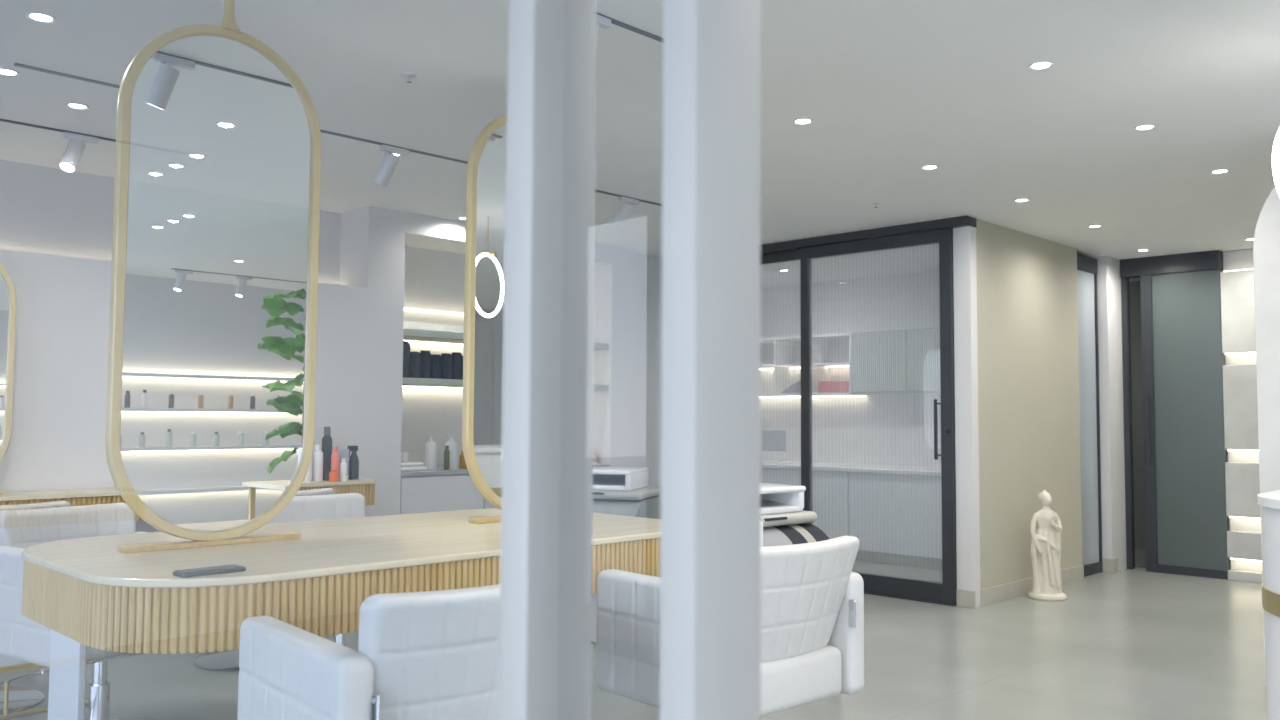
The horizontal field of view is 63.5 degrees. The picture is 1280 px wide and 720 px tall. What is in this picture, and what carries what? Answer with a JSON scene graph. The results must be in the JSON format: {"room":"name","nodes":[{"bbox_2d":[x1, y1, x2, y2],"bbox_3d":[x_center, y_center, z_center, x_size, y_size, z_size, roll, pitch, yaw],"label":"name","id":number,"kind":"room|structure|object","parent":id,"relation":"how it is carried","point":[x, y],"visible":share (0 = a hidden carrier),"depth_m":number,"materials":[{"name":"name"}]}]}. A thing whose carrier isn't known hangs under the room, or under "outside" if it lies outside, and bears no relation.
{"room":"salon","nodes":[
{"label":"salon","id":0,"kind":"room"},
{"bbox_2d":[0,159,661,516],"bbox_3d":[-3.119,0.252,5.999,0.620,2.685,9.350,-3,-4,45],"label":"wall","id":1,"kind":"structure","parent":0,"point":[56,225],"depth_m":6.87,"materials":[{"name":"paint"}]},
{"bbox_2d":[404,308,463,315],"bbox_3d":[-1.249,-0.345,8.125,0.065,0.015,1.965,-3,-4,45],"label":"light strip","id":2,"kind":"object","parent":1,"relation":"attached to","point":[405,309],"visible":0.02,"depth_m":7.79,"materials":[{"name":"white plastic"}]},
{"bbox_2d":[402,378,607,390],"bbox_3d":[-1.113,0.199,7.957,0.455,0.057,1.965,-3,-4,45],"label":"shelf","id":3,"kind":"object","parent":1,"relation":"attached to","point":[430,383],"visible":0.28,"depth_m":7.41,"materials":[{"name":"white"}]},
{"bbox_2d":[403,341,409,377],"bbox_3d":[-1.671,-0.002,7.278,0.104,0.262,0.104,-3,-4,45],"label":"rolled towel","id":4,"kind":"object","parent":3,"relation":"on","point":[406,346],"visible":0.4,"depth_m":7.24,"materials":[{"name":"black fabric"}]},
{"bbox_2d":[410,352,420,377],"bbox_3d":[-1.602,0.037,7.346,0.088,0.192,0.088,-3,-4,45],"label":"rolled towel","id":5,"kind":"object","parent":3,"relation":"on","point":[415,357],"visible":0.91,"depth_m":7.31,"materials":[{"name":"black fabric"}]},
{"bbox_2d":[420,350,431,377],"bbox_3d":[-1.539,0.035,7.410,0.088,0.204,0.088,-3,-4,45],"label":"rolled towel","id":6,"kind":"object","parent":3,"relation":"on","point":[426,357],"visible":0.91,"depth_m":7.37,"materials":[{"name":"black fabric"}]},
{"bbox_2d":[431,354,441,378],"bbox_3d":[-1.476,0.051,7.473,0.088,0.180,0.088,-3,-4,45],"label":"rolled towel","id":7,"kind":"object","parent":3,"relation":"on","point":[436,365],"visible":0.91,"depth_m":7.44,"materials":[{"name":"black fabric"}]},
{"bbox_2d":[441,353,451,378],"bbox_3d":[-1.412,0.049,7.538,0.088,0.192,0.088,-3,-4,45],"label":"rolled towel","id":8,"kind":"object","parent":3,"relation":"on","point":[446,357],"visible":0.91,"depth_m":7.50,"materials":[{"name":"black fabric"}]},
{"bbox_2d":[451,352,462,379],"bbox_3d":[-1.349,0.047,7.602,0.088,0.204,0.088,-3,-4,45],"label":"rolled towel","id":9,"kind":"object","parent":3,"relation":"on","point":[457,359],"visible":0.91,"depth_m":7.56,"materials":[{"name":"black fabric"}]},
{"bbox_2d":[403,328,607,350],"bbox_3d":[-1.111,-0.138,7.976,0.455,0.062,1.965,-3,-4,45],"label":"shelf","id":10,"kind":"object","parent":1,"relation":"attached to","point":[410,335],"visible":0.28,"depth_m":7.44,"materials":[{"name":"white"}]},
{"bbox_2d":[0,549,1266,719],"bbox_3d":[2.018,1.592,4.455,12.300,0.100,14.700,-3,-4,45],"label":"floor","id":11,"kind":"structure","parent":0,"point":[1138,643],"depth_m":5.33,"materials":[{"name":"concrete"}]},
{"bbox_2d":[0,501,70,714],"bbox_3d":[-2.913,1.068,4.543,0.682,0.897,0.660,-2,-4,42],"label":"salon chair","id":12,"kind":"object","parent":11,"relation":"on","point":[20,698],"visible":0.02,"depth_m":4.56,"materials":[{"name":"white leather"}]},
{"bbox_2d":[0,681,86,719],"bbox_3d":[-2.644,1.425,4.343,0.020,0.155,0.770,-3,-4,45],"label":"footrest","id":13,"kind":"object","parent":11,"relation":"on","point":[5,715],"visible":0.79,"depth_m":4.33,"materials":[{"name":"metal"}]},
{"bbox_2d":[0,503,157,719],"bbox_3d":[-2.153,1.048,4.105,0.682,0.897,0.660,-2,-4,35],"label":"salon chair","id":14,"kind":"object","parent":11,"relation":"on","point":[21,638],"visible":0.2,"depth_m":4.05,"materials":[{"name":"white leather"}]},
{"bbox_2d":[0,478,375,671],"bbox_3d":[-3.177,1.114,5.200,0.340,0.875,4.010,-3,-4,45],"label":"console","id":15,"kind":"object","parent":11,"relation":"on","point":[365,487],"visible":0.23,"depth_m":5.39,"materials":[{"name":"brown wood"}]},
{"bbox_2d":[0,263,16,494],"bbox_3d":[-3.388,0.030,5.011,0.070,1.265,0.620,-3,-4,45],"label":"mirror","id":16,"kind":"object","parent":15,"relation":"on","point":[8,302],"visible":1,"depth_m":5.20,"materials":[{"name":"gold metal"}]},
{"bbox_2d":[0,274,8,446],"bbox_3d":[-3.388,0.024,5.012,0.012,1.217,0.584,-3,-4,45],"label":"mirror glass","id":17,"kind":"object","parent":16,"relation":"on","point":[4,278],"depth_m":5.20,"materials":[{"name":"silver metal"}]},
{"bbox_2d":[303,459,311,481],"bbox_3d":[-2.041,0.646,6.345,0.056,0.200,0.056,-3,-4,45],"label":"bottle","id":18,"kind":"object","parent":15,"relation":"on","point":[308,478],"visible":0.2,"depth_m":6.32,"materials":[{"name":"white plastic"}]},
{"bbox_2d":[312,444,322,480],"bbox_3d":[-1.999,0.637,6.416,0.064,0.225,0.064,-3,-4,45],"label":"bottle","id":19,"kind":"object","parent":15,"relation":"on","point":[317,456],"visible":0.98,"depth_m":6.39,"materials":[{"name":"plastic"}]},
{"bbox_2d":[322,427,331,479],"bbox_3d":[-1.973,0.588,6.516,0.064,0.335,0.064,-3,-4,45],"label":"bottle","id":20,"kind":"object","parent":15,"relation":"on","point":[326,440],"visible":0.83,"depth_m":6.49,"materials":[{"name":"plastic"}]},
{"bbox_2d":[329,469,338,481],"bbox_3d":[-1.879,0.710,6.349,0.056,0.075,0.056,-3,-4,45],"label":"jar","id":21,"kind":"object","parent":15,"relation":"on","point":[333,475],"visible":1,"depth_m":6.33,"materials":[{"name":"plastic"}]},
{"bbox_2d":[331,446,339,480],"bbox_3d":[-1.895,0.644,6.435,0.052,0.215,0.052,-3,-4,45],"label":"bottle","id":22,"kind":"object","parent":15,"relation":"on","point":[335,456],"visible":0.8,"depth_m":6.42,"materials":[{"name":"plastic"}]},
{"bbox_2d":[340,458,346,480],"bbox_3d":[-1.837,0.681,6.407,0.038,0.140,0.038,-3,-4,45],"label":"bottle","id":23,"kind":"object","parent":15,"relation":"on","point":[343,466],"visible":1,"depth_m":6.39,"materials":[{"name":"white plastic"}]},
{"bbox_2d":[340,449,348,479],"bbox_3d":[-1.866,0.659,6.522,0.054,0.195,0.053,0,-3,6],"label":"tube","id":24,"kind":"object","parent":15,"relation":"on","point":[344,453],"visible":0.45,"depth_m":6.52,"materials":[{"name":"white plastic"}]},
{"bbox_2d":[347,446,358,479],"bbox_3d":[-1.828,0.653,6.588,0.064,0.215,0.077,-3,-4,45],"label":"spray bottle","id":25,"kind":"object","parent":15,"relation":"on","point":[353,474],"visible":1,"depth_m":6.57,"materials":[{"name":"plastic"}]},
{"bbox_2d":[194,488,334,671],"bbox_3d":[-2.014,1.124,5.451,0.682,0.897,0.660,-3,-4,43],"label":"salon chair","id":26,"kind":"object","parent":11,"relation":"on","point":[228,661],"visible":0.02,"depth_m":5.33,"materials":[{"name":"white leather"}]},
{"bbox_2d":[266,493,365,646],"bbox_3d":[-1.390,1.088,4.748,0.682,0.897,0.660,-3,-4,45],"label":"salon chair","id":27,"kind":"object","parent":11,"relation":"on","point":[345,505],"visible":0.07,"depth_m":4.97,"materials":[{"name":"white leather"}]},
{"bbox_2d":[22,508,660,719],"bbox_3d":[-0.886,1.050,3.674,1.225,0.860,2.200,-3,-4,45],"label":"table","id":28,"kind":"object","parent":11,"relation":"on","point":[91,593],"visible":0.64,"depth_m":2.99,"materials":[{"name":"brown wood"}]},
{"bbox_2d":[173,564,245,577],"bbox_3d":[-1.144,0.561,2.751,0.070,0.012,0.170,-2,-4,42],"label":"smartphone","id":29,"kind":"object","parent":28,"relation":"on","point":[185,573],"visible":1,"depth_m":2.73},
{"bbox_2d":[105,0,320,552],"bbox_3d":[-1.377,-0.312,3.406,0.092,1.825,0.670,-3,-4,45],"label":"mirror","id":30,"kind":"object","parent":28,"relation":"on","point":[211,380],"visible":1,"depth_m":3.38,"materials":[{"name":"gold metal"}]},
{"bbox_2d":[462,114,506,522],"bbox_3d":[-0.452,-0.255,4.339,0.092,1.825,0.670,-3,-4,45],"label":"mirror","id":31,"kind":"object","parent":28,"relation":"on","point":[485,213],"visible":0.28,"depth_m":4.15,"materials":[{"name":"gold metal"}]},
{"bbox_2d":[473,123,506,498],"bbox_3d":[-0.452,-0.201,4.336,0.012,1.655,0.632,-3,-4,45],"label":"mirror glass","id":32,"kind":"object","parent":31,"relation":"on","point":[489,148],"depth_m":4.17,"materials":[{"name":"silver metal"}]},
{"bbox_2d":[237,584,500,719],"bbox_3d":[-0.551,0.972,2.561,0.660,0.897,0.682,3,-4,-40],"label":"salon chair","id":33,"kind":"object","parent":11,"relation":"on","point":[427,655],"visible":0.66,"depth_m":2.29,"materials":[{"name":"white leather"}]},
{"bbox_2d":[400,474,483,514],"bbox_3d":[-1.554,1.252,7.444,0.477,0.868,0.704,-3,-4,45],"label":"base cabinet","id":34,"kind":"object","parent":11,"relation":"on","point":[453,492],"visible":0.2,"depth_m":7.26,"materials":[{"name":"white paint"}]},
{"bbox_2d":[401,464,609,476],"bbox_3d":[-1.108,0.832,7.913,0.480,0.027,1.969,-3,-4,45],"label":"countertop","id":35,"kind":"structure","parent":34,"relation":"on","point":[440,470],"depth_m":7.30,"materials":[{"name":"grey stone"}]},
{"bbox_2d":[401,462,426,471],"bbox_3d":[-1.651,0.752,7.304,0.200,0.060,0.230,-3,-4,45],"label":"pile","id":36,"kind":"object","parent":35,"relation":"on","point":[405,466],"visible":0.62,"depth_m":7.24,"materials":[{"name":"white fabric"}]},
{"bbox_2d":[401,451,411,461],"bbox_3d":[-1.660,0.683,7.290,0.072,0.075,0.087,0,-3,11],"label":"mug","id":37,"kind":"object","parent":36,"relation":"on","point":[404,454],"visible":0.84,"depth_m":7.25,"materials":[{"name":"ceramic"}]},
{"bbox_2d":[401,462,423,466],"bbox_3d":[-1.658,0.735,7.298,0.200,0.028,0.190,-3,-4,45],"label":"towel","id":38,"kind":"object","parent":36,"relation":"on","point":[403,464],"depth_m":7.24,"materials":[{"name":"white fabric"}]},
{"bbox_2d":[401,466,426,471],"bbox_3d":[-1.651,0.765,7.303,0.200,0.032,0.230,-3,-4,45],"label":"towel","id":39,"kind":"object","parent":35,"relation":"on","point":[403,468],"depth_m":7.23,"materials":[{"name":"white fabric"}]},
{"bbox_2d":[425,436,436,469],"bbox_3d":[-1.503,0.668,7.444,0.084,0.244,0.084,-3,-4,45],"label":"pump bottle","id":40,"kind":"object","parent":35,"relation":"on","point":[430,446],"visible":0.97,"depth_m":7.41,"materials":[{"name":"white plastic"}]},
{"bbox_2d":[444,445,449,469],"bbox_3d":[-1.390,0.703,7.443,0.040,0.175,0.040,-3,-4,45],"label":"slim bottle","id":41,"kind":"object","parent":35,"relation":"on","point":[446,452],"visible":1,"depth_m":7.43,"materials":[{"name":"green glass"}]},
{"bbox_2d":[445,436,457,468],"bbox_3d":[-1.380,0.676,7.568,0.092,0.244,0.092,-3,-4,45],"label":"pump bottle","id":42,"kind":"object","parent":35,"relation":"on","point":[453,446],"visible":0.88,"depth_m":7.53,"materials":[{"name":"white plastic"}]},
{"bbox_2d":[459,451,466,468],"bbox_3d":[-1.299,0.738,7.647,0.072,0.130,0.072,-3,-4,45],"label":"bottle","id":43,"kind":"object","parent":35,"relation":"on","point":[462,465],"visible":0.5,"depth_m":7.61,"materials":[{"name":"brown plastic"}]},
{"bbox_2d":[484,497,496,508],"bbox_3d":[-1.082,1.281,7.920,0.477,0.868,0.624,-3,-4,45],"label":"base cabinet","id":44,"kind":"object","parent":11,"relation":"on","point":[487,505],"visible":0.02,"depth_m":7.56,"materials":[{"name":"white paint"}]},
{"bbox_2d":[499,0,596,719],"bbox_3d":[-0.110,0.006,1.255,0.052,2.685,0.103,-3,-4,45],"label":"post","id":45,"kind":"object","parent":11,"relation":"on","point":[546,594],"visible":1,"depth_m":1.23,"materials":[{"name":"white paint"}]},
{"bbox_2d":[592,461,660,518],"bbox_3d":[-0.094,1.206,7.413,0.630,0.974,1.674,-1,-3,17],"label":"shampoo station","id":46,"kind":"object","parent":11,"relation":"on","point":[625,491],"visible":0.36,"depth_m":6.78,"materials":[{"name":"grey plastic"}]},
{"bbox_2d":[593,466,648,490],"bbox_3d":[-0.246,0.801,7.014,0.515,0.135,0.460,-1,-3,17],"label":"basin","id":47,"kind":"object","parent":46,"relation":"in","point":[604,478],"depth_m":6.87,"materials":[{"name":"white ceramic"}]},
{"bbox_2d":[591,483,828,642],"bbox_3d":[0.237,1.109,5.647,0.630,0.974,1.674,3,-4,-41],"label":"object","id":48,"kind":"object","parent":11,"relation":"on","point":[784,521],"visible":0.16,"depth_m":5.24,"materials":[{"name":"white plastic"}]},
{"bbox_2d":[761,483,805,514],"bbox_3d":[0.513,0.712,5.315,0.515,0.135,0.460,3,-4,-41],"label":"basin","id":49,"kind":"object","parent":48,"relation":"in","point":[776,499],"depth_m":5.29,"materials":[{"name":"white ceramic"}]},
{"bbox_2d":[660,0,760,719],"bbox_3d":[0.075,-0.002,1.075,0.048,2.685,0.107,-3,-4,45],"label":"post","id":50,"kind":"object","parent":11,"relation":"on","point":[710,523],"visible":1,"depth_m":1.05,"materials":[{"name":"white paint"}]},
{"bbox_2d":[596,536,863,715],"bbox_3d":[0.318,1.024,3.409,0.660,0.897,0.682,3,-4,-41],"label":"salon chair","id":51,"kind":"object","parent":11,"relation":"on","point":[812,601],"visible":0.62,"depth_m":3.27,"materials":[{"name":"white leather"}]},
{"bbox_2d":[761,468,849,538],"bbox_3d":[1.798,1.450,10.042,1.044,0.800,0.792,-3,-4,45],"label":"base cabinet","id":52,"kind":"object","parent":11,"relation":"on","point":[830,488],"visible":0.19,"depth_m":9.56,"materials":[{"name":"wood"}]},
{"bbox_2d":[849,472,941,569],"bbox_3d":[2.545,1.414,9.304,1.044,0.800,0.792,-3,-4,45],"label":"base cabinet","id":53,"kind":"object","parent":11,"relation":"on","point":[896,519],"visible":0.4,"depth_m":9.05,"materials":[{"name":"wood"}]},
{"bbox_2d":[1028,489,1066,600],"bbox_3d":[2.934,1.327,7.467,0.264,0.774,0.264,1,-3,-10],"label":"statue","id":54,"kind":"object","parent":11,"relation":"on","point":[1045,542],"visible":1,"depth_m":7.42,"materials":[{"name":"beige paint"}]},
{"bbox_2d":[1253,186,1279,685],"bbox_3d":[3.503,0.222,4.702,1.200,2.680,0.120,-3,-4,45],"label":"arched panel","id":55,"kind":"object","parent":11,"relation":"on","point":[1266,250],"visible":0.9,"depth_m":5.06,"materials":[{"name":"paint"}]},
{"bbox_2d":[1257,490,1279,719],"bbox_3d":[2.786,0.960,3.416,0.910,1.055,2.360,-3,-4,45],"label":"reception desk","id":56,"kind":"object","parent":11,"relation":"on","point":[1269,502],"visible":1,"depth_m":3.02,"materials":[{"name":"white paint"}]},
{"bbox_3d":[3.142,1.385,8.714,0.624,0.800,0.792,-3,-4,45],"label":"base cabinet","id":57,"kind":"object","parent":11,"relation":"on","visible":0},
{"bbox_2d":[761,460,940,475],"bbox_3d":[2.018,1.022,9.837,3.820,0.035,0.830,-3,-4,45],"label":"countertop","id":58,"kind":"structure","parent":57,"relation":"on","point":[825,466],"depth_m":9.51,"materials":[{"name":"white stone"}]},
{"bbox_2d":[761,430,790,463],"bbox_3d":[1.342,0.862,10.313,0.300,0.330,0.200,-3,-4,45],"label":"monitor","id":59,"kind":"object","parent":58,"relation":"on","point":[771,440],"visible":0.95,"depth_m":10.29,"materials":[{"name":"white plastic"}]},
{"bbox_2d":[0,0,1279,288],"bbox_3d":[2.034,-1.189,4.610,12.300,0.100,14.700,-3,-4,45],"label":"ceiling","id":60,"kind":"structure","parent":0,"point":[889,90],"depth_m":4.63,"materials":[{"name":"paint"}]},
{"bbox_2d":[0,68,19,76],"bbox_3d":[-2.606,-1.183,4.255,0.096,0.006,0.096,-3,-4,45],"label":"recessed light","id":61,"kind":"object","parent":60,"relation":"in","point":[3,71],"visible":1,"depth_m":4.26,"materials":[{"name":"white paint"}]},
{"bbox_2d":[25,12,56,23],"bbox_3d":[-2.123,-1.213,3.667,0.096,0.006,0.096,-3,-4,45],"label":"recessed light","id":62,"kind":"object","parent":60,"relation":"in","point":[39,17],"visible":1,"depth_m":3.66,"materials":[{"name":"white paint"}]},
{"bbox_2d":[0,118,115,141],"bbox_3d":[-3.541,-1.177,4.447,0.020,0.008,2.430,-3,-4,45],"label":"track","id":63,"kind":"object","parent":60,"relation":"attached to","point":[3,120],"visible":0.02,"depth_m":5.08,"materials":[{"name":"black metal"}]},
{"bbox_2d":[59,132,98,172],"bbox_3d":[-2.813,-1.027,5.163,0.101,0.205,0.196,-1,-3,17],"label":"light","id":64,"kind":"object","parent":63,"relation":"hanging from","point":[76,146],"visible":1,"depth_m":5.13,"materials":[{"name":"white paint"}]},
{"bbox_2d":[66,103,88,109],"bbox_3d":[-2.567,-1.157,4.720,0.096,0.006,0.096,-3,-4,45],"label":"recessed light","id":65,"kind":"object","parent":60,"relation":"in","point":[78,106],"visible":1,"depth_m":4.72,"materials":[{"name":"white paint"}]},
{"bbox_2d":[14,63,661,205],"bbox_3d":[-0.938,-1.090,5.739,0.020,0.008,4.470,-3,-4,45],"label":"track","id":66,"kind":"object","parent":60,"relation":"attached to","point":[15,64],"visible":0.36,"depth_m":5.18,"materials":[{"name":"metal"}]},
{"bbox_2d":[373,145,408,186],"bbox_3d":[-1.298,-1.003,5.406,0.143,0.206,0.160,-3,-4,45],"label":"light","id":67,"kind":"object","parent":66,"relation":"hanging from","point":[390,161],"visible":1,"depth_m":5.36,"materials":[{"name":"white paint"}]},
{"bbox_2d":[609,197,638,228],"bbox_3d":[-0.099,-0.934,6.607,0.197,0.196,0.123,1,-3,-5],"label":"light","id":68,"kind":"object","parent":66,"relation":"hanging from","point":[625,210],"visible":1,"depth_m":6.58,"materials":[{"name":"white paint"}]},
{"bbox_2d":[401,73,415,82],"bbox_3d":[-0.954,-1.161,4.266,0.060,0.030,0.060,-3,-4,45],"label":"sprinkler","id":69,"kind":"object","parent":60,"relation":"attached to","point":[409,76],"visible":1,"depth_m":4.26,"materials":[{"name":"white paint"}]},
{"bbox_2d":[597,13,662,42],"bbox_3d":[-0.381,-1.218,3.376,0.020,0.008,2.150,-3,-4,45],"label":"track","id":70,"kind":"object","parent":60,"relation":"attached to","point":[613,21],"visible":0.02,"depth_m":3.73,"materials":[{"name":"black metal"}]},
{"bbox_2d":[596,14,610,50],"bbox_3d":[-0.172,-1.096,3.592,0.097,0.209,0.160,-3,-4,45],"label":"light","id":71,"kind":"object","parent":70,"relation":"hanging from","point":[605,23],"visible":0.06,"depth_m":3.61,"materials":[{"name":"white paint"}]},
{"bbox_2d":[793,118,812,124],"bbox_3d":[0.771,-1.128,4.893,0.096,0.006,0.096,-3,-4,45],"label":"recessed light","id":72,"kind":"object","parent":60,"relation":"in","point":[801,121],"visible":1,"depth_m":4.89,"materials":[{"name":"white paint"}]},
{"bbox_2d":[871,202,880,207],"bbox_3d":[1.538,-1.008,6.739,0.060,0.030,0.060,-3,-4,45],"label":"sprinkler","id":73,"kind":"object","parent":60,"relation":"attached to","point":[873,203],"visible":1,"depth_m":6.73,"materials":[{"name":"white paint"}]},
{"bbox_2d":[921,165,938,169],"bbox_3d":[1.618,-1.074,5.770,0.096,0.006,0.096,-3,-4,45],"label":"recessed light","id":74,"kind":"object","parent":60,"relation":"in","point":[926,167],"visible":1,"depth_m":5.77,"materials":[{"name":"white paint"}]},
{"bbox_2d":[1014,198,1029,201],"bbox_3d":[2.445,-1.021,6.622,0.096,0.006,0.096,-3,-4,45],"label":"recessed light","id":75,"kind":"object","parent":60,"relation":"in","point":[1022,199],"visible":1,"depth_m":6.62,"materials":[{"name":"white paint"}]},
{"bbox_2d":[1028,61,1053,69],"bbox_3d":[1.590,-1.167,4.100,0.096,0.006,0.096,-3,-4,45],"label":"recessed light","id":76,"kind":"object","parent":60,"relation":"in","point":[1040,65],"visible":1,"depth_m":4.10,"materials":[{"name":"white paint"}]},
{"bbox_2d":[1088,225,1101,227],"bbox_3d":[3.296,-0.968,7.493,0.096,0.006,0.096,-3,-4,45],"label":"recessed light","id":77,"kind":"object","parent":60,"relation":"in","point":[1090,226],"visible":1,"depth_m":7.50,"materials":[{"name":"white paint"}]},
{"bbox_2d":[1134,124,1155,130],"bbox_3d":[2.420,-1.114,4.958,0.096,0.006,0.096,-3,-4,45],"label":"recessed light","id":78,"kind":"object","parent":60,"relation":"in","point":[1144,127],"visible":1,"depth_m":4.96,"materials":[{"name":"white paint"}]},
{"bbox_2d":[1210,169,1229,173],"bbox_3d":[3.265,-1.061,5.822,0.096,0.006,0.096,-3,-4,45],"label":"recessed light","id":79,"kind":"object","parent":60,"relation":"in","point":[1219,171],"visible":1,"depth_m":5.82,"materials":[{"name":"white paint"}]},
{"bbox_2d":[1272,127,1279,196],"bbox_3d":[2.466,-0.826,3.773,0.455,0.712,0.120,2,-3,-22],"label":"lamp","id":80,"kind":"object","parent":60,"relation":"hanging from","point":[1276,147],"visible":1,"depth_m":3.68,"materials":[{"name":"white metal"}]},
{"bbox_2d":[761,270,940,466],"bbox_3d":[2.338,0.522,10.256,4.080,2.685,0.150,-3,-4,45],"label":"wall","id":81,"kind":"structure","parent":0,"point":[875,428],"depth_m":10.37,"materials":[{"name":"paint"}]},
{"bbox_2d":[761,333,868,397],"bbox_3d":[1.502,0.079,10.770,1.820,0.615,0.325,-3,-4,45],"label":"wall shelf","id":82,"kind":"object","parent":81,"relation":"attached to","point":[784,366],"visible":0.44,"depth_m":10.54,"materials":[{"name":"white paint"}]},
{"bbox_2d":[781,379,800,392],"bbox_3d":[1.655,0.232,10.605,0.400,0.220,0.200,-3,-4,45],"label":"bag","id":83,"kind":"object","parent":82,"relation":"on","point":[796,387],"visible":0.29,"depth_m":10.54,"materials":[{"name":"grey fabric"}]},
{"bbox_2d":[819,381,848,392],"bbox_3d":[1.975,0.270,10.286,0.340,0.114,0.200,-3,-4,45],"label":"storage box","id":84,"kind":"object","parent":82,"relation":"on","point":[824,386],"visible":0.72,"depth_m":10.21,"materials":[{"name":"pink plastic"}]},
{"bbox_2d":[851,329,918,393],"bbox_3d":[2.364,0.024,9.901,0.605,0.580,0.351,-3,-4,45],"label":"upper cabinet","id":85,"kind":"object","parent":81,"relation":"attached to","point":[878,358],"visible":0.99,"depth_m":9.77,"materials":[{"name":"wood"}]},
{"bbox_2d":[907,327,940,392],"bbox_3d":[2.801,0.002,9.469,0.615,0.580,0.351,-3,-4,45],"label":"upper cabinet","id":86,"kind":"object","parent":81,"relation":"attached to","point":[923,345],"visible":0.49,"depth_m":9.44,"materials":[{"name":"wood"}]},
{"bbox_2d":[953,226,980,607],"bbox_3d":[2.267,0.383,7.178,0.127,2.620,0.090,-3,-4,45],"label":"wall","id":87,"kind":"structure","parent":0,"point":[964,238],"depth_m":7.14,"materials":[{"name":"paint"}]},
{"bbox_2d":[956,589,975,607],"bbox_3d":[2.228,1.631,7.070,0.137,0.115,0.010,-3,-4,45],"label":"baseboard","id":88,"kind":"structure","parent":87,"relation":"attached to","point":[964,598],"depth_m":7.06,"materials":[{"name":"stone"}]},
{"bbox_2d":[976,219,1126,597],"bbox_3d":[3.242,0.410,8.148,0.175,2.685,2.840,-3,-4,45],"label":"wall","id":89,"kind":"structure","parent":0,"point":[1028,350],"depth_m":7.84,"materials":[{"name":"beige paint"}]},
{"bbox_2d":[981,565,1083,606],"bbox_3d":[2.956,1.671,7.713,0.012,0.115,1.750,-3,-4,45],"label":"baseboard","id":90,"kind":"structure","parent":89,"relation":"attached to","point":[995,594],"depth_m":7.46,"materials":[{"name":"wood"}]},
{"bbox_2d":[1077,254,1102,576],"bbox_3d":[3.713,0.453,8.651,0.095,2.660,0.540,-3,-4,45],"label":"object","id":91,"kind":"structure","parent":89,"relation":"in","point":[1087,269],"depth_m":8.70,"materials":[{"name":"black metal"}]},
{"bbox_2d":[1102,558,1117,572],"bbox_3d":[3.951,1.736,8.778,0.167,0.115,0.112,-3,-4,45],"label":"baseboard","id":92,"kind":"structure","parent":89,"relation":"attached to","point":[1109,565],"depth_m":8.71,"materials":[{"name":"stone"}]},
{"bbox_2d":[1129,281,1229,549],"bbox_3d":[5.218,0.483,9.244,2.800,2.685,1.500,-3,-4,45],"label":"wall","id":93,"kind":"structure","parent":0,"point":[1135,292],"depth_m":10.37,"materials":[{"name":"white paint"}]},
{"bbox_2d":[1220,250,1261,582],"bbox_3d":[5.776,0.394,7.504,2.755,2.675,0.108,-3,-4,45],"label":"shelving unit","id":94,"kind":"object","parent":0,"point":[1242,480],"depth_m":8.36,"materials":[{"name":"wood"}]},
{"bbox_3d":[-0.197,0.471,9.615,1.380,2.685,0.090,-3,-4,45],"label":"wall","id":95,"kind":"structure","parent":0,"visible":0},
{"bbox_2d":[760,216,976,605],"bbox_3d":[1.282,0.396,8.108,2.845,2.685,0.155,-3,-4,45],"label":"door","id":96,"kind":"structure","parent":95,"relation":"in","point":[940,231],"depth_m":7.37,"materials":[{"name":"black metal"}]},
{"bbox_3d":[7.271,0.325,6.176,6.760,2.685,0.100,-3,-4,45],"label":"wall","id":97,"kind":"structure","parent":0,"visible":0},
{"bbox_2d":[1120,250,1227,579],"bbox_3d":[4.504,0.450,8.741,0.785,2.685,0.140,-3,-4,45],"label":"door","id":98,"kind":"structure","parent":97,"relation":"in","point":[1186,519],"depth_m":8.68,"materials":[{"name":"grey glass"}]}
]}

